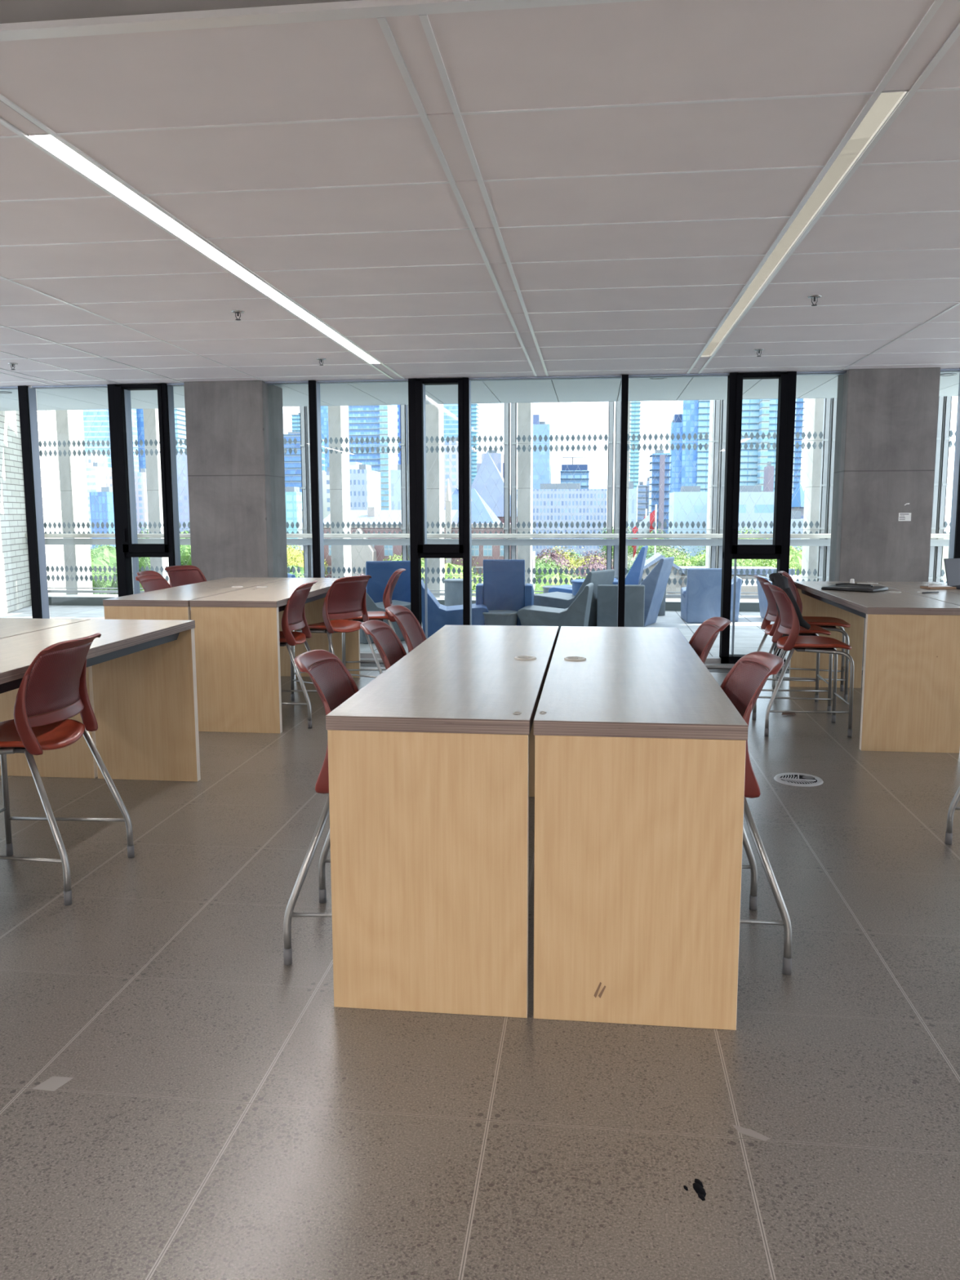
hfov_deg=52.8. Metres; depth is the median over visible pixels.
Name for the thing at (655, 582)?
lounge chair
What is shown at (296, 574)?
tree
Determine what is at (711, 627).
counter stool
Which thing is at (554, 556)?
tree
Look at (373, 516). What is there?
building
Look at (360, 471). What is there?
building
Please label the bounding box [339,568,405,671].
counter stool
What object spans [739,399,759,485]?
building
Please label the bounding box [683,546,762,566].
tree
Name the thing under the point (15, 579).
brick wall
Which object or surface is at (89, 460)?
building
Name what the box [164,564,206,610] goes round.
counter stool
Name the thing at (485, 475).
pavilion
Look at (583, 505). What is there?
building
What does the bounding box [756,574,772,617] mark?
lounge chair
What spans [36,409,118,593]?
screen
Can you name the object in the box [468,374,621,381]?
window frame
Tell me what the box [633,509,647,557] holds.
flagpole
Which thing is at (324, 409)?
building
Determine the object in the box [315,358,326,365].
sprinkler
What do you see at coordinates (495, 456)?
building
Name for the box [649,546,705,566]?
tree
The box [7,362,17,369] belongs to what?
sprinkler
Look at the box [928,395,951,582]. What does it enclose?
post
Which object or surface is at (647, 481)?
building
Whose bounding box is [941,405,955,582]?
screen
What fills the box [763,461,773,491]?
building
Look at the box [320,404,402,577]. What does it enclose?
screen
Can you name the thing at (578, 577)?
tree
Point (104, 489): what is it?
plant
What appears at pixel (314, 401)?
window
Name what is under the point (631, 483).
plant
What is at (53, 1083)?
tape
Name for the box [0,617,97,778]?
worktable
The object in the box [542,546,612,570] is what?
tree
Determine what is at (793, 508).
building
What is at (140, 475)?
building
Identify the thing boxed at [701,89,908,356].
ceiling light
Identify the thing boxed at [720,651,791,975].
counter stool
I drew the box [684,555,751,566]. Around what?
tree
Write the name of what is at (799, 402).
building
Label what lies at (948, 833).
counter stool
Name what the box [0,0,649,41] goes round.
trim
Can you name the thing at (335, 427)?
column
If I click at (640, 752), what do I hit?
worktable
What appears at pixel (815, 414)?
facade fin
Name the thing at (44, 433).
column
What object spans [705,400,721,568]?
facade fin
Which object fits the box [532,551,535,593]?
flagpole
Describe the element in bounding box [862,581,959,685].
worktable
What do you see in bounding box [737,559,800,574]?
tree
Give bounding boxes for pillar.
[183,380,287,581]
[828,367,940,666]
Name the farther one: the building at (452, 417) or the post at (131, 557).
the building at (452, 417)
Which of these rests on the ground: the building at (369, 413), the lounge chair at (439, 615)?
the building at (369, 413)
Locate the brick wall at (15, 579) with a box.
[0,410,31,615]
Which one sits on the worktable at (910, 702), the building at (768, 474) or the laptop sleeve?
the laptop sleeve
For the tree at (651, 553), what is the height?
15.982 m
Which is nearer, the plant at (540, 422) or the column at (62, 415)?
the column at (62, 415)
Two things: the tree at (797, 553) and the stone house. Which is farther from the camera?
the tree at (797, 553)
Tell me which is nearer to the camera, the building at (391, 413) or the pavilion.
the pavilion
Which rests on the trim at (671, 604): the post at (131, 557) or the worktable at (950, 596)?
the post at (131, 557)
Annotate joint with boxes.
[0,87,959,382]
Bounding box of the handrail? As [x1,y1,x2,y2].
[25,533,949,538]
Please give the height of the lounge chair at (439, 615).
0.678 m
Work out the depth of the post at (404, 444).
14.87 m
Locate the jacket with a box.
[768,573,810,629]
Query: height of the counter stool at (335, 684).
1.004 m
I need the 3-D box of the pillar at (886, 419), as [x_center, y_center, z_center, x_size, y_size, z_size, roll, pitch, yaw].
[3.800,-1.121,9.172,0.805,2.780,0.400,1,8,7]
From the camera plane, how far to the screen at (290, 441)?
15.16 m
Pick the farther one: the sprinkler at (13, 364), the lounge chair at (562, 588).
the lounge chair at (562, 588)
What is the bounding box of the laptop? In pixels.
[943,558,959,589]
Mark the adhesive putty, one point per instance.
(851, 580)
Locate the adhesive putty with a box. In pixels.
[849,578,854,583]
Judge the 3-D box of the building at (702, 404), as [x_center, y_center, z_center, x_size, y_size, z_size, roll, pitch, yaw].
[130.995,-125.686,561.836,10.900,138.320,31.300,1,8,7]
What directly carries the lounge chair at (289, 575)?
on the floor
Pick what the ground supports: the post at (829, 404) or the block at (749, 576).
the block at (749, 576)
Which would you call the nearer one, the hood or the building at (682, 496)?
the hood
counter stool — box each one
[0,632,134,905]
[135,574,171,591]
[137,570,161,589]
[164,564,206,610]
[279,580,318,728]
[283,649,359,965]
[290,575,382,701]
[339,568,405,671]
[360,619,406,669]
[385,604,426,653]
[688,617,730,663]
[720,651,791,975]
[748,575,832,713]
[751,582,853,737]
[772,570,850,701]
[945,786,959,844]
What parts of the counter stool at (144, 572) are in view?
backrest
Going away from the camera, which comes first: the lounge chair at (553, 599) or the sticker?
the sticker
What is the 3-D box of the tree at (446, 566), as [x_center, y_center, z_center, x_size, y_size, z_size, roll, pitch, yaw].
[-4.970,-6.790,147.843,20.886,13.831,19.405,1,8,7]
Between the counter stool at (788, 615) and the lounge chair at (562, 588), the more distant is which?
the lounge chair at (562, 588)
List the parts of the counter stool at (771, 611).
leg, backrest, arm, panel, leg, arm, seat, leg, leg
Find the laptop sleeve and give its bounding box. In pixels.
[821,582,888,592]
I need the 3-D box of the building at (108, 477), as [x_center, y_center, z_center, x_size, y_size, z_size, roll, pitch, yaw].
[-170.256,-61.832,459.886,3.700,39.700,21.000,1,8,7]
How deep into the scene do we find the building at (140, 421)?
726.39 m
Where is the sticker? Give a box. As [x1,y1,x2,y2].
[898,512,911,520]
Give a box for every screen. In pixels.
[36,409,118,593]
[132,408,190,593]
[283,406,303,577]
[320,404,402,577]
[421,404,503,595]
[516,401,608,594]
[625,400,713,597]
[731,398,823,598]
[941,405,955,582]
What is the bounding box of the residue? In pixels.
[731,1124,769,1141]
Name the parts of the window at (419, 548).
handle, opening sash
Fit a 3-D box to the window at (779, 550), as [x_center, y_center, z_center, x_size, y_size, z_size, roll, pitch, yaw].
[2.646,-1.124,9.232,0.608,2.776,0.210,1,8,7]
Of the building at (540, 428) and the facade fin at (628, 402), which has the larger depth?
the building at (540, 428)
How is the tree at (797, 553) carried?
on the ground
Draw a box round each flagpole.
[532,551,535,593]
[631,504,657,554]
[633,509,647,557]
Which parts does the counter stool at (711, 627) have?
arm, panel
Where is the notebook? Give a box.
[920,583,956,589]
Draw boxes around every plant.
[93,462,104,466]
[101,486,112,492]
[285,486,299,492]
[288,431,300,434]
[359,464,371,470]
[487,449,497,453]
[539,421,546,424]
[540,483,580,488]
[628,481,633,488]
[654,449,663,453]
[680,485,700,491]
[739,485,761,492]
[791,511,800,519]
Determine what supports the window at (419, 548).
on the trim at (707, 664)
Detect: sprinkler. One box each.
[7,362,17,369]
[231,310,244,320]
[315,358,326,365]
[753,348,764,356]
[807,294,822,306]
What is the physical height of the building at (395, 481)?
35.100 m
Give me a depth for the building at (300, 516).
312.19 m
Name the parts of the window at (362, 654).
sill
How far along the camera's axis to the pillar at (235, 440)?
9.68 m
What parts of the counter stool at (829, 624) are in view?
leg, leg, backrest, panel, arm, seat, leg, leg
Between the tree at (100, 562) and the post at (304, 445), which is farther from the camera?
the tree at (100, 562)
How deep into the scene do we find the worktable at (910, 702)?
6.00 m
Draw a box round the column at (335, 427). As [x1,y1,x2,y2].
[328,405,351,577]
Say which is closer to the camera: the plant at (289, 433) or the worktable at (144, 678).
the worktable at (144, 678)
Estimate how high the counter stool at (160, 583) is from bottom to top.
1.004 m
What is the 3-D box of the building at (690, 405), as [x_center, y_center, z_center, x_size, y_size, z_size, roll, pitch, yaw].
[122.417,-127.000,568.416,8.600,139.000,30.000,1,8,7]
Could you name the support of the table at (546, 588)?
on the floor
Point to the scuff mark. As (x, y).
(600, 984)
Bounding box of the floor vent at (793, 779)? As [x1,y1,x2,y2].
[773,772,823,786]
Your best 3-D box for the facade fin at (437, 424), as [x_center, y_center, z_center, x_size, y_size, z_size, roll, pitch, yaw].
[-0.705,4.272,16.444,0.210,22.200,0.500,1,8,7]
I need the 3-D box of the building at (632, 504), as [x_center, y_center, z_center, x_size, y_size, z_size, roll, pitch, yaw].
[47.703,-35.939,305.969,2.800,27.700,12.000,1,8,7]
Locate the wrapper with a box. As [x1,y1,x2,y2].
[781,712,795,715]
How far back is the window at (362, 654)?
9.51 m
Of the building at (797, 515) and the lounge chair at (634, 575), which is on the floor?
the lounge chair at (634, 575)
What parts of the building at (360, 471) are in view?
panel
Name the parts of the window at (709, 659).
sill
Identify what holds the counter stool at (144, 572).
on the floor
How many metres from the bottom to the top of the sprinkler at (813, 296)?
0.054 m
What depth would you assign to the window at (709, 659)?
9.14 m
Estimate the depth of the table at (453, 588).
13.94 m
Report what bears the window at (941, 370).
on the floor
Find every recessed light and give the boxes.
[0,391,12,393]
[940,373,957,376]
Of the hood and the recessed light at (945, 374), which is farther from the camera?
the recessed light at (945, 374)
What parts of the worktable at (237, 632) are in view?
panel, steel rail, panel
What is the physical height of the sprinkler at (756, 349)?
0.054 m
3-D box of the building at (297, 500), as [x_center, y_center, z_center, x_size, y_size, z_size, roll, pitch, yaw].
[-76.684,-48.458,398.268,8.200,28.900,18.000,1,8,7]
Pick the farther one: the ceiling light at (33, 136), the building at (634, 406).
the building at (634, 406)
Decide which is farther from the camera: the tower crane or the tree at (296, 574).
the tower crane
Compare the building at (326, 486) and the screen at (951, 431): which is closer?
the screen at (951, 431)
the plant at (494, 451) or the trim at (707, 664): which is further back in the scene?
the plant at (494, 451)
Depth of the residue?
2.33 m
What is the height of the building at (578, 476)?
46.420 m
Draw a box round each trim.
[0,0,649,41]
[0,0,959,388]
[0,395,947,411]
[48,593,759,611]
[360,657,862,670]
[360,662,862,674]
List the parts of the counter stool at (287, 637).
arm, seat, leg, panel, backrest, arm, leg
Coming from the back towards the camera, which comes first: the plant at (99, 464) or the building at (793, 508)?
the plant at (99, 464)
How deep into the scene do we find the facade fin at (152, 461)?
15.84 m
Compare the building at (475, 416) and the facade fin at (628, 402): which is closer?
the facade fin at (628, 402)
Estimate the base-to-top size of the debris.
0.003 m
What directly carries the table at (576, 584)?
on the floor
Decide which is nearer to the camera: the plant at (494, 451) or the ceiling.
the ceiling
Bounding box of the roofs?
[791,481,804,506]
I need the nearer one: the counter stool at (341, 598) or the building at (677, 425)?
the counter stool at (341, 598)
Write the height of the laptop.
0.223 m
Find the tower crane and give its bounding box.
[562,457,590,464]
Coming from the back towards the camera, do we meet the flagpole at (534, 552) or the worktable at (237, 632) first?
the flagpole at (534, 552)
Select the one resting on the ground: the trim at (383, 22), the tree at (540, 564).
the tree at (540, 564)
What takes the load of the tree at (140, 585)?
on the ground
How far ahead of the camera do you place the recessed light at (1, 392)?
10.36 m
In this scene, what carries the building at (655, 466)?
on the ground
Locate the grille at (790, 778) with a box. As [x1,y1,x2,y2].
[779,773,816,783]
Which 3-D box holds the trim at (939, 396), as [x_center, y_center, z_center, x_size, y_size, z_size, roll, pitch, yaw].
[0.159,-3.178,11.458,21.500,0.724,0.030,1,8,7]
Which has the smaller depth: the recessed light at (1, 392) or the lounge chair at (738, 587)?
the recessed light at (1, 392)
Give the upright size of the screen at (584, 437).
3.000 m
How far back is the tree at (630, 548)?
271.77 m
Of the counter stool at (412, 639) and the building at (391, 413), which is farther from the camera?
the building at (391, 413)
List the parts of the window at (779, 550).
handle, opening sash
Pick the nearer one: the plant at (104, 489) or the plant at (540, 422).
the plant at (104, 489)
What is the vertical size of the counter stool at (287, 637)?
1.004 m
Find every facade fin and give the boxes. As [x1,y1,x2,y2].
[142,408,169,584]
[425,404,444,597]
[517,402,533,584]
[625,401,630,577]
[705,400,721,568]
[800,398,823,581]
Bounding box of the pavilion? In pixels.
[471,451,517,522]
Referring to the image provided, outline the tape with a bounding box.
[32,1075,74,1091]
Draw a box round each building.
[82,408,139,471]
[85,449,107,467]
[85,462,111,548]
[88,486,115,549]
[105,471,137,521]
[134,468,148,538]
[136,408,146,471]
[173,408,186,521]
[176,448,190,532]
[283,431,324,492]
[284,486,302,550]
[290,413,300,431]
[297,509,303,554]
[320,405,328,471]
[322,466,330,519]
[323,479,517,577]
[348,404,380,471]
[349,462,381,510]
[378,404,397,510]
[390,464,408,510]
[397,404,407,464]
[443,404,457,440]
[443,437,458,506]
[471,403,479,485]
[476,449,503,477]
[516,483,607,559]
[533,414,551,488]
[560,464,589,488]
[627,481,636,533]
[628,400,641,518]
[635,481,646,522]
[645,477,648,516]
[648,449,671,538]
[666,413,682,522]
[668,485,707,556]
[679,400,698,486]
[696,400,710,491]
[737,485,774,538]
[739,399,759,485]
[756,399,770,491]
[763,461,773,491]
[767,399,777,491]
[790,511,803,551]
[791,398,805,495]
[791,506,804,519]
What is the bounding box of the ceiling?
[0,0,959,386]
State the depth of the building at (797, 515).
258.37 m
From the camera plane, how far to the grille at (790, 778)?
5.41 m
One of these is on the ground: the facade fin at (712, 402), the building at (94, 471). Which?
the building at (94, 471)
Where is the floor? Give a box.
[0,604,959,1279]
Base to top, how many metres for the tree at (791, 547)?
20.387 m
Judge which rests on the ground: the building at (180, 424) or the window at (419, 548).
the building at (180, 424)
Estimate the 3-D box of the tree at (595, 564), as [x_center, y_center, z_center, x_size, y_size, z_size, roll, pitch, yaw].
[16.375,-7.394,149.455,15.717,12.350,15.059,1,8,7]
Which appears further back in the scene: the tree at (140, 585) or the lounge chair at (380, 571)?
the tree at (140, 585)
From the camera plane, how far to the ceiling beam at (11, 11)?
2.58 m
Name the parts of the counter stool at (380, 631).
panel, arm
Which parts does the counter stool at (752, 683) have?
panel, leg, arm, backrest, leg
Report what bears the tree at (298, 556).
on the ground
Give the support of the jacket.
hanging from the counter stool at (771, 611)
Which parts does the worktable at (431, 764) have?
panel, panel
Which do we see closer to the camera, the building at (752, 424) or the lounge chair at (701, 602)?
the lounge chair at (701, 602)
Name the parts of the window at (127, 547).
handle, opening sash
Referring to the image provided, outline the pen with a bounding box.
[921,591,939,593]
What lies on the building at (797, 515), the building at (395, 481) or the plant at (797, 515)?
the plant at (797, 515)
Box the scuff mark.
[593,982,605,998]
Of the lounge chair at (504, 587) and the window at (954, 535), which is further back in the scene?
the lounge chair at (504, 587)
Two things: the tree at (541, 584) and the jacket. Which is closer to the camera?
the jacket
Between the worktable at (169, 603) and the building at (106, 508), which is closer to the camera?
the worktable at (169, 603)
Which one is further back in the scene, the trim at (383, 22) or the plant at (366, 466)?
the plant at (366, 466)
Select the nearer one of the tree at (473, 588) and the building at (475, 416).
the tree at (473, 588)
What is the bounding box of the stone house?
[641,552,684,598]
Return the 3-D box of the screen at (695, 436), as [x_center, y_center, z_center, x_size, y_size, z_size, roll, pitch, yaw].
[2.786,-2.136,14.495,1.410,3.000,0.050,1,8,7]
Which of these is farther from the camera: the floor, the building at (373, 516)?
the building at (373, 516)
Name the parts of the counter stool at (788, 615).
leg, arm, leg, panel, backrest, arm, seat, leg, leg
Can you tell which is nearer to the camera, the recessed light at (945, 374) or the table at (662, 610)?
the recessed light at (945, 374)
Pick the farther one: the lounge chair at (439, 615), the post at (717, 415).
the post at (717, 415)
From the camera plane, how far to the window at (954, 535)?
8.98 m
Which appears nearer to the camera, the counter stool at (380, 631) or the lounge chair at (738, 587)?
the counter stool at (380, 631)
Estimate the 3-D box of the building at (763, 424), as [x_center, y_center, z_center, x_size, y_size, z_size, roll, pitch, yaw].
[154.647,-119.448,528.375,4.200,134.620,19.300,1,8,7]
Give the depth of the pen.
6.94 m
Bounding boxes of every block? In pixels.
[678,566,795,587]
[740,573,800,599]
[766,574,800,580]
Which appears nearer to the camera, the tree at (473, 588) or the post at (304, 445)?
the post at (304, 445)
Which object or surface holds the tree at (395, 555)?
on the ground
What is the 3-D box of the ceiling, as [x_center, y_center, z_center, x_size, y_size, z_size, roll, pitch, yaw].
[0.052,-2.119,5.918,14.800,0.070,6.880,1,8,7]
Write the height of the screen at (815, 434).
3.000 m
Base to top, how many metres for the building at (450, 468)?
53.700 m
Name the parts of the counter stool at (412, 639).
panel, arm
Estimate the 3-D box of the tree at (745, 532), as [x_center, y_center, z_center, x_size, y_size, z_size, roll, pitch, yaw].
[69.981,-21.182,248.560,18.409,15.565,24.166,1,8,7]
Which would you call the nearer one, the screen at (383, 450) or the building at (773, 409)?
the screen at (383, 450)
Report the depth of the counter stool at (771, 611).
7.26 m
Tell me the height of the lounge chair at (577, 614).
0.658 m
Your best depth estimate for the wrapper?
7.13 m
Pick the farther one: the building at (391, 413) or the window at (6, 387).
the building at (391, 413)
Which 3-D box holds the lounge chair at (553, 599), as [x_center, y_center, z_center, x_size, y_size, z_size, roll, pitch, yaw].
[1.181,-0.539,12.522,0.946,0.758,0.600,5,9,36]
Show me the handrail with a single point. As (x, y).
(46, 535)
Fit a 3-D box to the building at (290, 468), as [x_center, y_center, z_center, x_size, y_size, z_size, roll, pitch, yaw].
[-103.570,-87.218,558.669,18.500,64.020,40.300,1,8,7]
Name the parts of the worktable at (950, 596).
panel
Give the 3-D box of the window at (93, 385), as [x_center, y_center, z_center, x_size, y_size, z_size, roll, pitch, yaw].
[-4.148,-1.214,10.035,0.825,2.776,0.130,1,8,7]
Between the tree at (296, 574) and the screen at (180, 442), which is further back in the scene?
the tree at (296, 574)
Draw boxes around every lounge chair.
[287,573,296,577]
[359,591,410,644]
[365,560,410,603]
[421,579,488,638]
[475,559,533,625]
[516,582,593,631]
[533,568,614,626]
[548,577,617,593]
[596,584,644,626]
[625,545,648,584]
[640,556,674,626]
[680,568,721,622]
[680,575,742,621]
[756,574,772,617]
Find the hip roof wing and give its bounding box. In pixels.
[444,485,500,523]
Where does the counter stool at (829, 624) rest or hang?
on the floor
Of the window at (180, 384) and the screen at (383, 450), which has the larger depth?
the screen at (383, 450)
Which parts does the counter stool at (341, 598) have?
leg, arm, leg, seat, backrest, panel, arm, leg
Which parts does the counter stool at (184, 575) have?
backrest, panel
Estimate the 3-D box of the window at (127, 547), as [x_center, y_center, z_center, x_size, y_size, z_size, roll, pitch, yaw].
[-3.433,-1.203,9.942,0.618,2.776,0.210,1,8,7]
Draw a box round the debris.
[683,1178,706,1200]
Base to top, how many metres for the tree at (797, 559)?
14.726 m
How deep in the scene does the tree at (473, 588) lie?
118.52 m
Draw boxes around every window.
[0,386,17,390]
[17,386,49,618]
[31,384,107,389]
[106,382,181,596]
[166,382,183,386]
[264,381,308,656]
[308,380,324,577]
[316,378,408,657]
[408,377,471,639]
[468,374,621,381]
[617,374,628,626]
[628,373,729,662]
[719,371,796,664]
[785,370,846,664]
[940,368,959,372]
[948,373,959,558]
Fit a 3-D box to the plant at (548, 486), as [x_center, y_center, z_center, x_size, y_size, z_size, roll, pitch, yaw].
[30.023,-57.199,360.599,14.715,2.200,8.400,1,8,7]
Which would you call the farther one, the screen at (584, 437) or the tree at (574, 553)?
the tree at (574, 553)
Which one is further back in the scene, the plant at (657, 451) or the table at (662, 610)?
the plant at (657, 451)
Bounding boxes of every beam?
[0,0,356,23]
[0,372,959,410]
[26,538,949,546]
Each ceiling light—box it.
[27,133,379,363]
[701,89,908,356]
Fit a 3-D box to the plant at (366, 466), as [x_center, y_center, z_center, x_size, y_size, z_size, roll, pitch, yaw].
[-44.108,-65.895,369.750,2.970,2.200,9.600,1,8,7]
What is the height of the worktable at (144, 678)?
0.910 m
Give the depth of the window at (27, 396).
10.02 m
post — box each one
[131,557,133,594]
[299,406,313,577]
[400,404,410,560]
[503,403,516,559]
[606,401,621,579]
[709,400,727,568]
[816,398,836,581]
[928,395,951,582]
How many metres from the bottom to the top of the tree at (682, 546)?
18.476 m
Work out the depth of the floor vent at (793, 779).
5.39 m
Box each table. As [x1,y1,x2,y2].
[443,578,472,606]
[482,609,517,625]
[542,585,572,593]
[571,578,617,595]
[641,578,666,616]
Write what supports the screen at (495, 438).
attached to the post at (404, 444)
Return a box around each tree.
[90,544,150,594]
[90,546,116,594]
[102,582,144,594]
[138,524,191,565]
[286,545,328,572]
[287,557,327,577]
[383,553,453,582]
[444,558,483,584]
[460,577,483,596]
[532,546,613,568]
[532,553,579,584]
[533,563,585,593]
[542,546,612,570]
[546,545,586,560]
[549,556,628,577]
[562,564,589,579]
[596,524,681,559]
[604,546,688,568]
[626,547,684,574]
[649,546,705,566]
[675,546,698,559]
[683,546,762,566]
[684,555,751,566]
[704,530,802,564]
[737,527,763,566]
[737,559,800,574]
[756,546,801,574]
[771,546,802,574]
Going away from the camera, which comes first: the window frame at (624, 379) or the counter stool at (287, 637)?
the counter stool at (287, 637)
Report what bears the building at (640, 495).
on the ground
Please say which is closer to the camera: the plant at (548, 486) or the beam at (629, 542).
the beam at (629, 542)
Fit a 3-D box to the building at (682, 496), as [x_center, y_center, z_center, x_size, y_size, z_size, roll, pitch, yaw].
[77.746,-42.750,356.862,14.100,27.700,21.000,1,8,7]
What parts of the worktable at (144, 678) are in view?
steel rail, panel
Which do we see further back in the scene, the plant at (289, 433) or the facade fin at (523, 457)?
the plant at (289, 433)
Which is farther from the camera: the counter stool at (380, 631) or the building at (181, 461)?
the building at (181, 461)
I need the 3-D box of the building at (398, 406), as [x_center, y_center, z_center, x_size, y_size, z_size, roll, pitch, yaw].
[-61.890,-161.922,746.096,13.000,162.500,36.000,1,8,7]
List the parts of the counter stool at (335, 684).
leg, arm, leg, backrest, panel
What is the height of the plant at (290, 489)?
2.200 m
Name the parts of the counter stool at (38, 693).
leg, leg, arm, seat, leg, backrest, panel, arm, leg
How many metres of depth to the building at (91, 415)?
678.73 m
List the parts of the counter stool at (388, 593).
leg, seat, arm, arm, leg, panel, backrest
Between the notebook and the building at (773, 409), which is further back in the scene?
the building at (773, 409)
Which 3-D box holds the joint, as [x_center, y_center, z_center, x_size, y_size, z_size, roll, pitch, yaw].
[0.070,-2.108,6.070,14.800,0.014,5.898,1,8,7]
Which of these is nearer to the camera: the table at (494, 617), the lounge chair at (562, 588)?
the table at (494, 617)
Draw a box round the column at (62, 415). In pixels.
[55,409,93,594]
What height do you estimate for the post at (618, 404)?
3.065 m
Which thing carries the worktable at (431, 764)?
on the floor
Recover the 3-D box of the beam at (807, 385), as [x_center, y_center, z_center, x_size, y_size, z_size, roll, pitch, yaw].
[0.037,-2.715,10.467,21.500,0.061,2.070,1,8,7]
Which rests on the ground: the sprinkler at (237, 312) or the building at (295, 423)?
the building at (295, 423)
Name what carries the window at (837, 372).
on the floor
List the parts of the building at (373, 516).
pane, pane, pane, pane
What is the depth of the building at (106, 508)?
398.42 m
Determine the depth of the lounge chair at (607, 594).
11.94 m
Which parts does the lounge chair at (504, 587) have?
armrest, armrest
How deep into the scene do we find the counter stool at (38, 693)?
3.82 m
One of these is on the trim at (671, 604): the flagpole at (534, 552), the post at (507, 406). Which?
the post at (507, 406)
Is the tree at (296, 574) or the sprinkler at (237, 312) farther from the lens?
the tree at (296, 574)
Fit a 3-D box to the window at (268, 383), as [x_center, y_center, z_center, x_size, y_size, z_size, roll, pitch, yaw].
[-1.899,-1.185,9.773,0.445,2.776,0.130,1,8,7]
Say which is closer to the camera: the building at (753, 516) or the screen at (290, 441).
the screen at (290, 441)
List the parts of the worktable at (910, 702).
panel, steel rail, panel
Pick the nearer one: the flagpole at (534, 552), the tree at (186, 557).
the flagpole at (534, 552)
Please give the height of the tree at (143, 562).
13.754 m
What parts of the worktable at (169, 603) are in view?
panel, panel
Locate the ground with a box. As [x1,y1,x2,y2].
[62,532,949,593]
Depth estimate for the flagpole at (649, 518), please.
176.88 m
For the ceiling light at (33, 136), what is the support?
attached to the ceiling
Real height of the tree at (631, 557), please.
19.171 m
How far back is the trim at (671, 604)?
15.71 m
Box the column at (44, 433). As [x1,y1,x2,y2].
[36,410,66,593]
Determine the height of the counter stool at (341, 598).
1.004 m
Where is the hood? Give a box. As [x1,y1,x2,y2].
[768,573,781,582]
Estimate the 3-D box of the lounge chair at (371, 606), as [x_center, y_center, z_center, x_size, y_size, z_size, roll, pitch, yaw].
[-1.190,-0.361,11.414,0.836,0.708,0.600,-5,9,-31]
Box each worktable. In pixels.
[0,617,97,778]
[0,618,200,782]
[102,577,294,676]
[189,577,360,733]
[325,624,559,1017]
[533,626,748,1030]
[788,581,959,753]
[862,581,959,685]
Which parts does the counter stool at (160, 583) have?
panel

